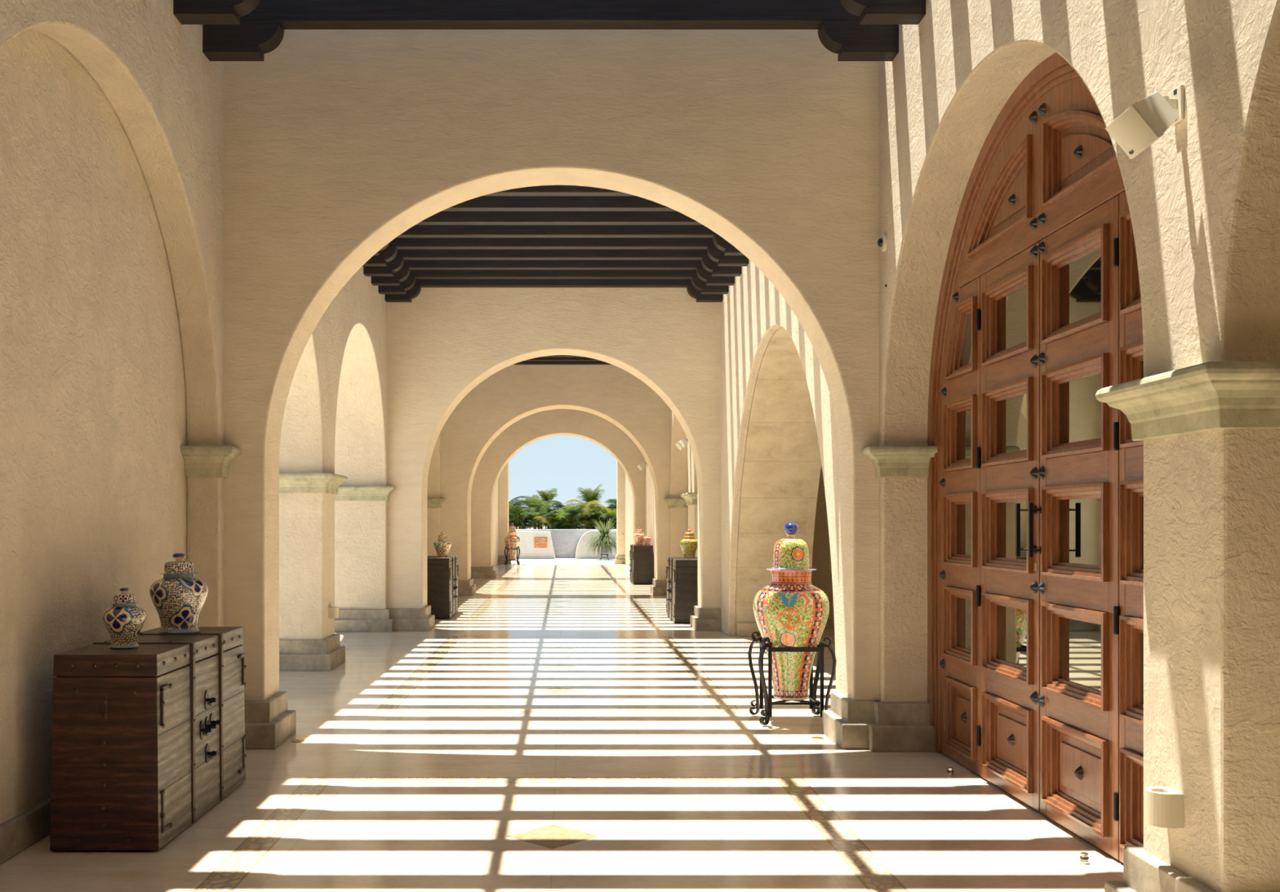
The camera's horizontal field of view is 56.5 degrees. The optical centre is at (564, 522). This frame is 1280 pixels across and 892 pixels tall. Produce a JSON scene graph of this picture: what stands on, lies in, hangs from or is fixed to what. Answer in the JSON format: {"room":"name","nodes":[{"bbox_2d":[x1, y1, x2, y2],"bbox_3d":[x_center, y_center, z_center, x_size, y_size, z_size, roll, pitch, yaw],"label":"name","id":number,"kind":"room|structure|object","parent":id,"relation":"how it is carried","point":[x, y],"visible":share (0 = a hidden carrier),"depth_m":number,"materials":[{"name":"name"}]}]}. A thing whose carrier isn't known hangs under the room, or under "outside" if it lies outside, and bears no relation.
{"room":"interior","nodes":[
{"label":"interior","id":0,"kind":"room"},
{"bbox_2d":[0,28,186,824],"bbox_3d":[-2.750,-1.220,3.705,0.500,5.440,8.910,0,0,0],"label":"wall","id":1,"kind":"structure","parent":0,"point":[93,420],"depth_m":5.99,"materials":[{"name":"paint"}]},
{"bbox_2d":[0,797,50,864],"bbox_3d":[-2.495,1.419,6.020,0.050,0.161,3.640,0,0,0],"label":"baseboard","id":2,"kind":"structure","parent":1,"relation":"attached to","point":[24,830],"depth_m":5.44,"materials":[{"name":"stone"}]},
{"bbox_2d":[0,0,223,626],"bbox_3d":[-2.390,-1.220,3.705,0.220,5.440,8.910,0,0,0],"label":"wall","id":3,"kind":"structure","parent":0,"point":[153,68],"depth_m":7.29,"materials":[{"name":"paint"}]},
{"bbox_2d":[173,0,925,24],"bbox_3d":[-0.086,-3.265,6.998,4.588,0.600,0.150,0,0,0],"label":"ceiling beam","id":4,"kind":"structure","parent":3,"relation":"attached to","point":[186,11],"depth_m":6.92,"materials":[{"name":"brown wood"}]},
{"bbox_2d":[202,0,898,61],"bbox_3d":[-0.086,-3.265,7.560,4.588,0.600,0.150,0,0,0],"label":"ceiling beam","id":5,"kind":"structure","parent":3,"relation":"attached to","point":[259,33],"depth_m":7.49,"materials":[{"name":"brown wood"}]},
{"bbox_2d":[279,266,386,639],"bbox_3d":[-2.870,-1.220,12.480,0.820,5.440,8.640,0,0,0],"label":"wall","id":6,"kind":"structure","parent":0,"point":[332,553],"depth_m":12.93,"materials":[{"name":"paint"}]},
{"bbox_2d":[279,633,345,671],"bbox_3d":[-2.822,1.345,12.410,0.915,0.307,0.830,0,0,0],"label":"trim","id":7,"kind":"structure","parent":6,"relation":"attached to","point":[327,654],"depth_m":12.04,"materials":[{"name":"stone"}]},
{"bbox_2d":[279,472,347,494],"bbox_3d":[-2.811,-0.402,12.410,0.939,0.204,0.878,0,0,0],"label":"trim","id":8,"kind":"structure","parent":6,"relation":"attached to","point":[289,482],"depth_m":12.05,"materials":[{"name":"stone"}]},
{"bbox_2d":[328,606,338,618],"bbox_3d":[-2.413,0.943,12.430,0.095,0.115,0.116,0,0,0],"label":"wall sconce","id":9,"kind":"object","parent":6,"relation":"attached to","point":[333,611],"visible":1,"depth_m":12.37,"materials":[{"name":"beige metal"}]},
{"bbox_2d":[363,249,741,276],"bbox_3d":[-0.145,-3.345,14.615,4.830,0.600,0.150,0,0,0],"label":"ceiling beam","id":10,"kind":"structure","parent":6,"relation":"attached to","point":[397,264],"depth_m":14.54,"materials":[{"name":"brown wood"}]},
{"bbox_2d":[371,260,734,285],"bbox_3d":[-0.145,-3.345,15.190,4.830,0.600,0.150,0,0,0],"label":"ceiling beam","id":11,"kind":"structure","parent":6,"relation":"attached to","point":[403,273],"depth_m":15.12,"materials":[{"name":"brown wood"}]},
{"bbox_2d":[377,270,728,294],"bbox_3d":[-0.145,-3.345,15.765,4.830,0.600,0.150,0,0,0],"label":"ceiling beam","id":12,"kind":"structure","parent":6,"relation":"attached to","point":[410,282],"depth_m":15.70,"materials":[{"name":"brown wood"}]},
{"bbox_2d":[384,279,722,302],"bbox_3d":[-0.145,-3.345,16.340,4.830,0.600,0.150,0,0,0],"label":"ceiling beam","id":13,"kind":"structure","parent":6,"relation":"attached to","point":[414,292],"depth_m":16.27,"materials":[{"name":"brown wood"}]},
{"bbox_2d":[362,237,748,266],"bbox_3d":[-0.145,-3.345,14.040,4.830,0.600,0.150,0,0,0],"label":"ceiling beam","id":14,"kind":"structure","parent":6,"relation":"attached to","point":[388,254],"depth_m":13.97,"materials":[{"name":"brown wood"}]},
{"bbox_2d":[373,225,744,255],"bbox_3d":[-0.145,-3.345,13.465,4.830,0.600,0.150,0,0,0],"label":"ceiling beam","id":15,"kind":"structure","parent":6,"relation":"attached to","point":[416,231],"depth_m":13.40,"materials":[{"name":"brown wood"}]},
{"bbox_2d":[415,211,702,225],"bbox_3d":[-0.145,-3.345,12.890,4.830,0.600,0.150,0,0,0],"label":"ceiling beam","id":16,"kind":"structure","parent":6,"relation":"attached to","point":[442,218],"depth_m":12.82,"materials":[{"name":"brown wood"}]},
{"bbox_2d":[441,195,676,211],"bbox_3d":[-0.145,-3.345,12.315,4.830,0.600,0.150,0,0,0],"label":"ceiling beam","id":17,"kind":"structure","parent":6,"relation":"attached to","point":[482,203],"depth_m":12.24,"materials":[{"name":"brown wood"}]},
{"bbox_2d":[484,185,634,195],"bbox_3d":[-0.145,-3.345,11.740,4.830,0.600,0.150,0,0,0],"label":"ceiling beam","id":18,"kind":"structure","parent":6,"relation":"attached to","point":[544,190],"depth_m":11.67,"materials":[{"name":"brown wood"}]},
{"bbox_2d":[426,431,440,555],"bbox_3d":[-2.750,-1.220,20.850,0.400,5.440,8.100,0,0,0],"label":"wall","id":19,"kind":"structure","parent":0,"point":[433,488],"depth_m":24.37,"materials":[{"name":"paint"}]},
{"bbox_2d":[457,578,475,595],"bbox_3d":[-2.250,1.345,24.925,0.700,0.307,1.040,0,0,0],"label":"trim","id":20,"kind":"structure","parent":19,"relation":"attached to","point":[465,588],"depth_m":24.45,"materials":[{"name":"stone"}]},
{"bbox_2d":[513,360,611,364],"bbox_3d":[-0.190,-3.330,24.250,4.920,0.600,0.150,0,0,0],"label":"ceiling beam","id":21,"kind":"structure","parent":19,"relation":"attached to","point":[523,362],"depth_m":24.18,"materials":[{"name":"black wood"}]},
{"bbox_2d":[524,357,599,360],"bbox_3d":[-0.190,-3.330,23.680,4.920,0.600,0.150,0,0,0],"label":"ceiling beam","id":22,"kind":"structure","parent":19,"relation":"attached to","point":[535,358],"depth_m":23.61,"materials":[{"name":"black wood"}]},
{"bbox_2d":[539,355,585,357],"bbox_3d":[-0.190,-3.330,23.110,4.920,0.600,0.150,0,0,0],"label":"ceiling beam","id":23,"kind":"structure","parent":19,"relation":"attached to","point":[553,356],"depth_m":23.05,"materials":[{"name":"brown wood"}]},
{"bbox_2d":[493,480,497,565],"bbox_3d":[-2.700,-1.220,38.050,0.600,5.440,11.100,0,0,0],"label":"wall","id":24,"kind":"structure","parent":0,"point":[495,493],"depth_m":41.64,"materials":[{"name":"paint"}]},
{"bbox_2d":[471,565,496,578],"bbox_3d":[-2.243,1.345,32.475,0.715,0.307,1.040,0,0,0],"label":"trim","id":25,"kind":"structure","parent":24,"relation":"attached to","point":[477,572],"depth_m":31.95,"materials":[{"name":"stone"}]},
{"bbox_2d":[497,555,511,564],"bbox_3d":[-2.172,1.345,43.252,0.455,0.307,0.695,0,0,0],"label":"trim","id":26,"kind":"structure","parent":24,"relation":"attached to","point":[501,559],"depth_m":42.91,"materials":[{"name":"stone"}]},
{"bbox_2d":[497,462,508,555],"bbox_3d":[-2.520,-1.220,43.300,0.960,5.440,0.600,0,0,0],"label":"wall","id":27,"kind":"structure","parent":0,"point":[503,480],"depth_m":43.00,"materials":[{"name":"paint"}]},
{"bbox_2d":[223,29,879,700],"bbox_3d":[-0.050,-1.150,8.160,6.500,5.300,0.420,0,0,0],"label":"wall","id":28,"kind":"structure","parent":0,"point":[338,144],"depth_m":7.95,"materials":[{"name":"paint"}]},
{"bbox_2d":[180,445,241,477],"bbox_3d":[-2.330,-0.402,7.846,0.339,0.204,0.229,0,0,0],"label":"trim","id":29,"kind":"structure","parent":28,"relation":"attached to","point":[200,461],"depth_m":7.81,"materials":[{"name":"stone"}]},
{"bbox_2d":[244,691,296,749],"bbox_3d":[-2.186,1.345,8.160,0.548,0.307,0.610,0,0,0],"label":"trim","id":30,"kind":"structure","parent":28,"relation":"attached to","point":[268,723],"depth_m":7.90,"materials":[{"name":"stone"}]},
{"bbox_2d":[861,445,937,477],"bbox_3d":[2.228,-0.402,7.853,0.479,0.204,0.214,0,0,0],"label":"trim","id":31,"kind":"structure","parent":28,"relation":"attached to","point":[888,461],"depth_m":7.82,"materials":[{"name":"stone"}]},
{"bbox_2d":[868,700,934,751],"bbox_3d":[2.240,1.345,7.865,0.455,0.307,0.190,0,0,0],"label":"column base","id":32,"kind":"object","parent":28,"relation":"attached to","point":[896,726],"depth_m":7.77,"materials":[{"name":"stone"}]},
{"bbox_2d":[386,288,720,608],"bbox_3d":[-0.050,-1.150,16.800,6.500,5.300,0.600,0,0,0],"label":"wall","id":33,"kind":"structure","parent":0,"point":[442,344],"depth_m":16.50,"materials":[{"name":"paint"}]},
{"bbox_2d":[334,608,393,631],"bbox_3d":[-2.822,1.345,16.392,0.915,0.307,0.235,0,0,0],"label":"trim","id":34,"kind":"structure","parent":33,"relation":"attached to","point":[348,620],"depth_m":16.27,"materials":[{"name":"stone"}]},
{"bbox_2d":[334,485,395,501],"bbox_3d":[-2.811,-0.402,16.381,0.939,0.204,0.259,0,0,0],"label":"trim","id":35,"kind":"structure","parent":33,"relation":"attached to","point":[345,493],"depth_m":16.32,"materials":[{"name":"stone"}]},
{"bbox_2d":[388,604,434,631],"bbox_3d":[-2.214,1.345,16.800,0.672,0.307,0.790,0,0,0],"label":"trim","id":36,"kind":"structure","parent":33,"relation":"attached to","point":[404,619],"depth_m":16.45,"materials":[{"name":"stone"}]},
{"bbox_2d":[440,364,669,580],"bbox_3d":[-0.050,-1.150,24.925,6.500,5.300,0.850,0,0,0],"label":"wall","id":37,"kind":"structure","parent":0,"point":[514,393],"depth_m":24.50,"materials":[{"name":"paint"}]},
{"bbox_2d":[426,497,446,507],"bbox_3d":[-2.691,-0.402,24.381,0.519,0.204,0.259,0,0,0],"label":"trim","id":38,"kind":"structure","parent":37,"relation":"attached to","point":[431,502],"depth_m":24.32,"materials":[{"name":"stone"}]},
{"bbox_2d":[663,497,687,507],"bbox_3d":[2.291,-0.402,24.393,0.479,0.204,0.234,0,0,0],"label":"trim","id":39,"kind":"structure","parent":37,"relation":"attached to","point":[672,502],"depth_m":24.34,"materials":[{"name":"stone"}]},
{"bbox_2d":[471,408,644,566],"bbox_3d":[-0.050,-1.150,32.475,6.500,5.300,0.850,0,0,0],"label":"wall","id":40,"kind":"structure","parent":0,"point":[531,428],"depth_m":32.05,"materials":[{"name":"paint"}]},
{"bbox_2d":[0,558,1123,891],"bbox_3d":[0.000,1.575,21.800,28.000,0.150,60.400,0,0,0],"label":"floor","id":41,"kind":"structure","parent":0,"point":[558,731],"depth_m":6.67,"materials":[{"name":"beige tile"}]},
{"bbox_2d":[49,626,246,850],"bbox_3d":[-2.064,1.038,6.120,0.544,0.900,1.482,0,0,0],"label":"wooden cabinet","id":42,"kind":"object","parent":41,"relation":"on","point":[148,738],"visible":0.98,"depth_m":5.40,"materials":[{"name":"brown wood"}]},
{"bbox_2d":[102,587,146,648],"bbox_3d":[-2.105,0.452,5.680,0.197,0.283,0.197,0,0,44],"label":"lidded jar","id":43,"kind":"object","parent":42,"relation":"on","point":[124,621],"visible":1,"depth_m":5.62,"materials":[{"name":"ceramic"}]},
{"bbox_2d":[149,552,208,633],"bbox_3d":[-2.100,0.380,6.470,0.306,0.428,0.306,0,0,-17],"label":"lidded jar","id":44,"kind":"object","parent":42,"relation":"on","point":[178,598],"visible":1,"depth_m":6.38,"materials":[{"name":"ceramic"}]},
{"bbox_2d":[291,738,304,742],"bbox_3d":[-1.830,1.494,8.150,0.090,0.010,0.090,0,0,0],"label":"floor plate","id":45,"kind":"object","parent":41,"relation":"on","point":[298,740],"visible":1,"depth_m":8.13,"materials":[{"name":"gold metal"}]},
{"bbox_2d":[426,555,458,618],"bbox_3d":[-2.016,1.016,19.171,0.572,0.945,1.483,0,0,0],"label":"wooden trunk","id":46,"kind":"object","parent":41,"relation":"on","point":[442,572],"visible":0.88,"depth_m":18.44,"materials":[{"name":"brown wood"}]},
{"bbox_2d":[433,532,451,556],"bbox_3d":[-1.965,0.348,19.150,0.291,0.400,0.291,0,0,13],"label":"lidded jar","id":47,"kind":"object","parent":46,"relation":"on","point":[442,545],"visible":1,"depth_m":19.06,"materials":[{"name":"ceramic"}]},
{"bbox_2d":[504,546,519,564],"bbox_3d":[-1.860,1.169,42.350,0.552,0.646,0.520,0,0,0],"label":"iron stand","id":48,"kind":"object","parent":41,"relation":"on","point":[505,547],"visible":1,"depth_m":42.16,"materials":[{"name":"black metal"}]},
{"bbox_2d":[504,522,519,559],"bbox_3d":[-1.860,0.664,42.350,0.566,1.328,0.566,0,0,0],"label":"urn","id":49,"kind":"object","parent":48,"relation":"on","point":[512,541],"visible":1,"depth_m":42.20,"materials":[{"name":"ceramic"}]},
{"bbox_2d":[515,531,555,559],"bbox_3d":[-1.488,0.930,49.575,2.223,1.140,1.150,0,0,0],"label":"block","id":50,"kind":"object","parent":41,"relation":"on","point":[527,550],"visible":0.55,"depth_m":49.00,"materials":[{"name":"white paint"}]},
{"bbox_2d":[533,537,546,547],"bbox_3d":[-0.974,0.820,48.985,0.540,0.445,0.050,0,0,0],"label":"relief","id":51,"kind":"object","parent":50,"relation":"attached to","point":[540,542],"visible":1,"depth_m":48.96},
{"bbox_2d":[575,530,616,559],"bbox_3d":[1.934,0.920,49.725,2.933,1.160,0.850,0,0,0],"label":"wall","id":52,"kind":"structure","parent":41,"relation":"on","point":[581,553],"depth_m":49.30,"materials":[{"name":"white paint"}]},
{"bbox_2d":[629,544,653,583],"bbox_3d":[1.891,1.018,29.520,0.542,0.940,1.483,0,0,0],"label":"wooden trunk","id":53,"kind":"object","parent":41,"relation":"on","point":[641,571],"visible":0.96,"depth_m":28.80,"materials":[{"name":"brown wood"}]},
{"bbox_2d":[633,527,644,545],"bbox_3d":[1.840,0.339,29.200,0.271,0.430,0.271,0,0,-43],"label":"lidded jar","id":54,"kind":"object","parent":53,"relation":"on","point":[638,536],"visible":1,"depth_m":29.12,"materials":[{"name":"ceramic"}]},
{"bbox_2d":[643,536,651,545],"bbox_3d":[2.035,0.441,29.100,0.191,0.225,0.191,0,0,-32],"label":"jar","id":55,"kind":"object","parent":53,"relation":"on","point":[647,540],"visible":1,"depth_m":29.04,"materials":[{"name":"ceramic"}]},
{"bbox_2d":[666,557,697,622],"bbox_3d":[1.879,1.016,18.366,0.572,0.945,1.453,0,0,0],"label":"wooden trunk","id":56,"kind":"object","parent":41,"relation":"on","point":[682,574],"visible":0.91,"depth_m":17.66,"materials":[{"name":"brown wood"}]},
{"bbox_2d":[680,528,697,558],"bbox_3d":[1.930,0.326,18.350,0.291,0.445,0.291,0,0,-6],"label":"lidded jar","id":57,"kind":"object","parent":56,"relation":"on","point":[689,544],"visible":0.98,"depth_m":18.26,"materials":[{"name":"ceramic"}]},
{"bbox_2d":[747,631,836,725],"bbox_3d":[1.715,1.169,8.985,0.576,0.646,0.544,0,0,0],"label":"iron stand","id":58,"kind":"object","parent":41,"relation":"on","point":[812,703],"visible":0.77,"depth_m":8.78,"materials":[{"name":"black metal"}]},
{"bbox_2d":[753,522,829,700],"bbox_3d":[1.715,0.664,8.985,0.566,1.328,0.566,0,0,0],"label":"urn","id":59,"kind":"object","parent":58,"relation":"on","point":[790,611],"visible":0.94,"depth_m":8.84,"materials":[{"name":"ceramic"}]},
{"bbox_2d":[811,736,824,739],"bbox_3d":[1.760,1.494,8.250,0.090,0.010,0.090,0,0,0],"label":"floor plate","id":60,"kind":"object","parent":41,"relation":"on","point":[814,737],"visible":1,"depth_m":8.23,"materials":[{"name":"gold metal"}]},
{"bbox_2d":[946,767,953,775],"bbox_3d":[2.290,1.476,7.050,0.037,0.046,0.037,0,0,0],"label":"door stop","id":61,"kind":"object","parent":41,"relation":"on","point":[949,771],"visible":1,"depth_m":7.04,"materials":[{"name":"silver metal"}]},
{"bbox_2d":[1080,852,1088,864],"bbox_3d":[2.290,1.476,5.230,0.037,0.046,0.037,0,0,0],"label":"door stop","id":62,"kind":"object","parent":41,"relation":"on","point":[1084,857],"visible":1,"depth_m":5.22,"materials":[{"name":"silver metal"}]},
{"bbox_2d":[515,529,616,558],"bbox_3d":[0.000,0.943,50.350,24.000,1.315,0.300,0,0,0],"label":"wall","id":63,"kind":"structure","parent":0,"point":[565,542],"depth_m":50.20,"materials":[{"name":"white paint"}]},
{"bbox_2d":[516,527,615,529],"bbox_3d":[0.000,1.950,276.000,600.000,0.300,448.000,0,0,0],"label":"ground","id":64,"kind":"structure","parent":0,"point":[531,528],"depth_m":363.12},
{"bbox_2d":[508,496,528,528],"bbox_3d":[-2.789,0.280,55.461,2.710,3.049,2.670,0,0,0],"label":"palm tree","id":65,"kind":"object","parent":64,"relation":"on","point":[514,499],"visible":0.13,"depth_m":55.24,"materials":[{"name":"green plant"}]},
{"bbox_2d":[508,505,541,529],"bbox_3d":[-2.142,0.513,53.090,2.246,2.583,2.157,0,0,19],"label":"palm tree","id":66,"kind":"object","parent":64,"relation":"on","point":[518,522],"visible":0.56,"depth_m":52.83,"materials":[{"name":"green plant"}]},
{"bbox_2d":[525,494,545,529],"bbox_3d":[-1.396,0.186,60.081,1.219,3.232,1.023,0,0,-14],"label":"palm tree","id":67,"kind":"object","parent":64,"relation":"on","point":[536,496],"visible":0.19,"depth_m":60.01,"materials":[{"name":"green plant"}]},
{"bbox_2d":[512,497,564,529],"bbox_3d":[-1.335,0.298,55.809,2.645,3.011,2.624,0,0,0],"label":"palm tree","id":68,"kind":"object","parent":64,"relation":"on","point":[535,504],"visible":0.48,"depth_m":55.61,"materials":[{"name":"green plant"}]},
{"bbox_2d":[514,502,566,529],"bbox_3d":[-0.950,0.430,53.131,2.084,2.747,2.389,0,0,39],"label":"palm tree","id":69,"kind":"object","parent":64,"relation":"on","point":[538,519],"visible":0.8,"depth_m":52.77,"materials":[{"name":"green plant"}]},
{"bbox_2d":[537,488,558,528],"bbox_3d":[-0.850,0.064,57.997,1.159,3.485,1.099,0,0,0],"label":"palm tree","id":70,"kind":"object","parent":64,"relation":"on","point":[545,496],"visible":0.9,"depth_m":57.82,"materials":[{"name":"green plant"}]},
{"bbox_2d":[539,508,591,529],"bbox_3d":[0.076,0.589,52.746,2.398,2.429,2.363,0,0,0],"label":"palm tree","id":71,"kind":"object","parent":64,"relation":"on","point":[563,524],"visible":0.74,"depth_m":52.43,"materials":[{"name":"green plant"}]},
{"bbox_2d":[545,502,596,529],"bbox_3d":[0.262,0.423,55.114,2.530,2.760,2.438,0,0,0],"label":"palm tree","id":72,"kind":"object","parent":64,"relation":"on","point":[557,507],"visible":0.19,"depth_m":55.19,"materials":[{"name":"green plant"}]},
{"bbox_2d":[564,499,608,529],"bbox_3d":[0.975,0.388,53.195,2.213,2.833,2.347,0,0,0],"label":"palm tree","id":73,"kind":"object","parent":64,"relation":"on","point":[586,509],"visible":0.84,"depth_m":52.77,"materials":[{"name":"green plant"}]},
{"bbox_2d":[577,484,604,528],"bbox_3d":[1.228,-0.031,57.121,1.400,3.665,1.522,0,0,31],"label":"palm tree","id":74,"kind":"object","parent":64,"relation":"on","point":[587,498],"visible":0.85,"depth_m":56.94,"materials":[{"name":"green plant"}]},
{"bbox_2d":[574,502,616,529],"bbox_3d":[1.413,0.425,55.102,2.632,2.754,2.498,0,0,0],"label":"palm tree","id":75,"kind":"object","parent":64,"relation":"on","point":[610,507],"visible":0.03,"depth_m":54.88,"materials":[{"name":"green plant"}]},
{"bbox_2d":[591,507,616,529],"bbox_3d":[2.169,0.556,53.310,2.172,2.495,2.169,0,0,-22],"label":"palm tree","id":76,"kind":"object","parent":64,"relation":"on","point":[611,515],"visible":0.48,"depth_m":52.93,"materials":[{"name":"green plant"}]},
{"bbox_2d":[597,498,616,520],"bbox_3d":[2.773,0.275,55.756,2.616,3.058,2.705,0,0,-37],"label":"palm tree","id":77,"kind":"object","parent":64,"relation":"on","point":[610,500],"visible":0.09,"depth_m":55.40,"materials":[{"name":"green plant"}]},
{"bbox_2d":[616,460,625,555],"bbox_3d":[2.460,-1.220,43.300,1.080,5.440,0.600,0,0,0],"label":"wall","id":78,"kind":"structure","parent":0,"point":[620,473],"depth_m":43.00,"materials":[{"name":"paint"}]},
{"bbox_2d":[687,472,688,532],"bbox_3d":[2.780,-1.220,20.850,0.500,5.440,8.100,0,0,0],"label":"wall","id":79,"kind":"structure","parent":0,"point":[687,473],"depth_m":24.35,"materials":[{"name":"paint"}]},
{"bbox_2d":[625,259,839,691],"bbox_3d":[2.365,-1.220,25.880,0.390,5.440,35.440,0,0,0],"label":"wall","id":80,"kind":"structure","parent":0,"point":[753,309],"depth_m":14.95,"materials":[{"name":"paint"}]},
{"bbox_2d":[613,555,625,564],"bbox_3d":[2.013,1.345,43.252,0.375,0.307,0.695,0,0,0],"label":"trim","id":81,"kind":"structure","parent":80,"relation":"attached to","point":[619,559],"depth_m":42.92,"materials":[{"name":"stone"}]},
{"bbox_2d":[637,462,647,470],"bbox_3d":[2.048,-1.482,30.939,0.286,0.256,0.161,0,0,-17],"label":"wall speaker","id":82,"kind":"object","parent":80,"relation":"attached to","point":[642,465],"visible":0.9,"depth_m":30.89,"materials":[{"name":"beige plastic"}]},
{"bbox_2d":[650,578,666,595],"bbox_3d":[2.005,1.345,24.925,0.330,0.307,1.040,0,0,0],"label":"trim","id":83,"kind":"structure","parent":80,"relation":"attached to","point":[658,588],"depth_m":24.45,"materials":[{"name":"stone"}]},
{"bbox_2d":[675,437,688,450],"bbox_3d":[2.048,-1.362,20.389,0.286,0.256,0.161,0,0,-17],"label":"wall speaker","id":84,"kind":"object","parent":80,"relation":"attached to","point":[681,444],"visible":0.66,"depth_m":20.34,"materials":[{"name":"beige plastic"}]},
{"bbox_2d":[675,441,682,450],"bbox_3d":[1.965,-1.307,20.361,0.126,0.146,0.128,0,0,0],"label":"grille","id":85,"kind":"object","parent":84,"relation":"attached to","point":[679,444],"depth_m":20.32,"materials":[{"name":"beige plastic"}]},
{"bbox_2d":[680,492,697,505],"bbox_3d":[2.291,-0.402,20.383,0.479,0.204,1.203,0,0,0],"label":"trim","id":86,"kind":"structure","parent":80,"relation":"attached to","point":[691,498],"depth_m":19.88,"materials":[{"name":"stone"}]},
{"bbox_2d":[690,604,721,631],"bbox_3d":[1.996,1.345,16.800,0.348,0.307,0.790,0,0,0],"label":"trim","id":87,"kind":"structure","parent":80,"relation":"attached to","point":[703,619],"depth_m":16.45,"materials":[{"name":"stone"}]},
{"bbox_2d":[735,327,821,635],"bbox_3d":[2.760,-1.220,12.480,0.980,5.440,8.640,0,0,0],"label":"wall","id":88,"kind":"structure","parent":0,"point":[782,464],"depth_m":15.05,"materials":[{"name":"paint"}]},
{"bbox_2d":[737,622,761,636],"bbox_3d":[2.760,1.410,15.655,0.960,0.178,0.050,0,0,0],"label":"trim","id":89,"kind":"structure","parent":88,"relation":"attached to","point":[744,629],"depth_m":15.63,"materials":[{"name":"stone"}]},
{"bbox_2d":[811,464,834,627],"bbox_3d":[5.525,-0.750,12.600,4.550,4.500,9.400,0,0,0],"label":"wall","id":90,"kind":"structure","parent":0,"point":[821,578],"depth_m":16.90,"materials":[{"name":"paint"}]},
{"bbox_2d":[879,0,1279,891],"bbox_3d":[2.418,-1.220,3.705,0.620,5.440,8.910,0,0,0],"label":"wall","id":91,"kind":"structure","parent":0,"point":[1203,198],"depth_m":4.11,"materials":[{"name":"paint"}]},
{"bbox_2d":[822,691,879,749],"bbox_3d":[2.004,1.345,8.160,0.332,0.307,0.610,0,0,0],"label":"trim","id":92,"kind":"structure","parent":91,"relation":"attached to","point":[847,721],"depth_m":7.90,"materials":[{"name":"stone"}]},
{"bbox_2d":[877,233,887,252],"bbox_3d":[2.083,-1.840,7.800,0.050,0.120,0.120,0,0,0],"label":"dome camera","id":93,"kind":"object","parent":91,"relation":"attached to","point":[882,242],"visible":1,"depth_m":7.77,"materials":[{"name":"beige plastic"}]},
{"bbox_2d":[927,52,1143,862],"bbox_3d":[2.454,-0.419,6.100,0.203,3.832,3.550,0,0,0],"label":"door","id":94,"kind":"structure","parent":91,"relation":"in","point":[1035,483],"depth_m":6.02,"materials":[{"name":"brown wood"}]},
{"bbox_2d":[1105,84,1183,159],"bbox_3d":[1.986,-1.362,4.009,0.286,0.256,0.161,0,0,-17],"label":"wall speaker","id":95,"kind":"object","parent":91,"relation":"attached to","point":[1147,120],"visible":1,"depth_m":3.96,"materials":[{"name":"beige plastic"}]},
{"bbox_2d":[1105,105,1159,159],"bbox_3d":[1.903,-1.307,3.981,0.126,0.146,0.128,0,0,0],"label":"grille","id":96,"kind":"object","parent":95,"relation":"attached to","point":[1138,127],"depth_m":3.95,"materials":[{"name":"beige plastic"}]},
{"bbox_2d":[1104,846,1217,891],"bbox_3d":[2.240,1.345,4.067,0.455,0.307,0.725,0,0,0],"label":"column base","id":97,"kind":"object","parent":91,"relation":"attached to","point":[1143,872],"depth_m":4.20,"materials":[{"name":"stone"}]},
{"bbox_2d":[1145,786,1183,828],"bbox_3d":[2.061,0.983,4.100,0.095,0.115,0.116,0,0,0],"label":"wall sconce","id":98,"kind":"object","parent":91,"relation":"attached to","point":[1164,806],"visible":1,"depth_m":4.05,"materials":[{"name":"beige ceramic"}]},
{"bbox_2d":[1095,361,1279,440],"bbox_3d":[2.228,-0.402,4.067,0.479,0.204,0.773,0,0,0],"label":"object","id":99,"kind":"structure","parent":91,"relation":"attached to","point":[1209,396],"depth_m":3.82,"materials":[{"name":"stone"}]},
{"bbox_3d":[1.630,1.387,48.200,0.361,0.226,0.322,0,0,0],"label":"plant stand","id":100,"kind":"object","parent":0,"visible":0},
{"bbox_2d":[586,519,616,556],"bbox_3d":[1.631,0.589,48.194,1.626,1.716,1.684,0,0,7],"label":"potted plant","id":101,"kind":"object","parent":100,"relation":"on","point":[604,544],"visible":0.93,"depth_m":47.98,"materials":[{"name":"green plant"}]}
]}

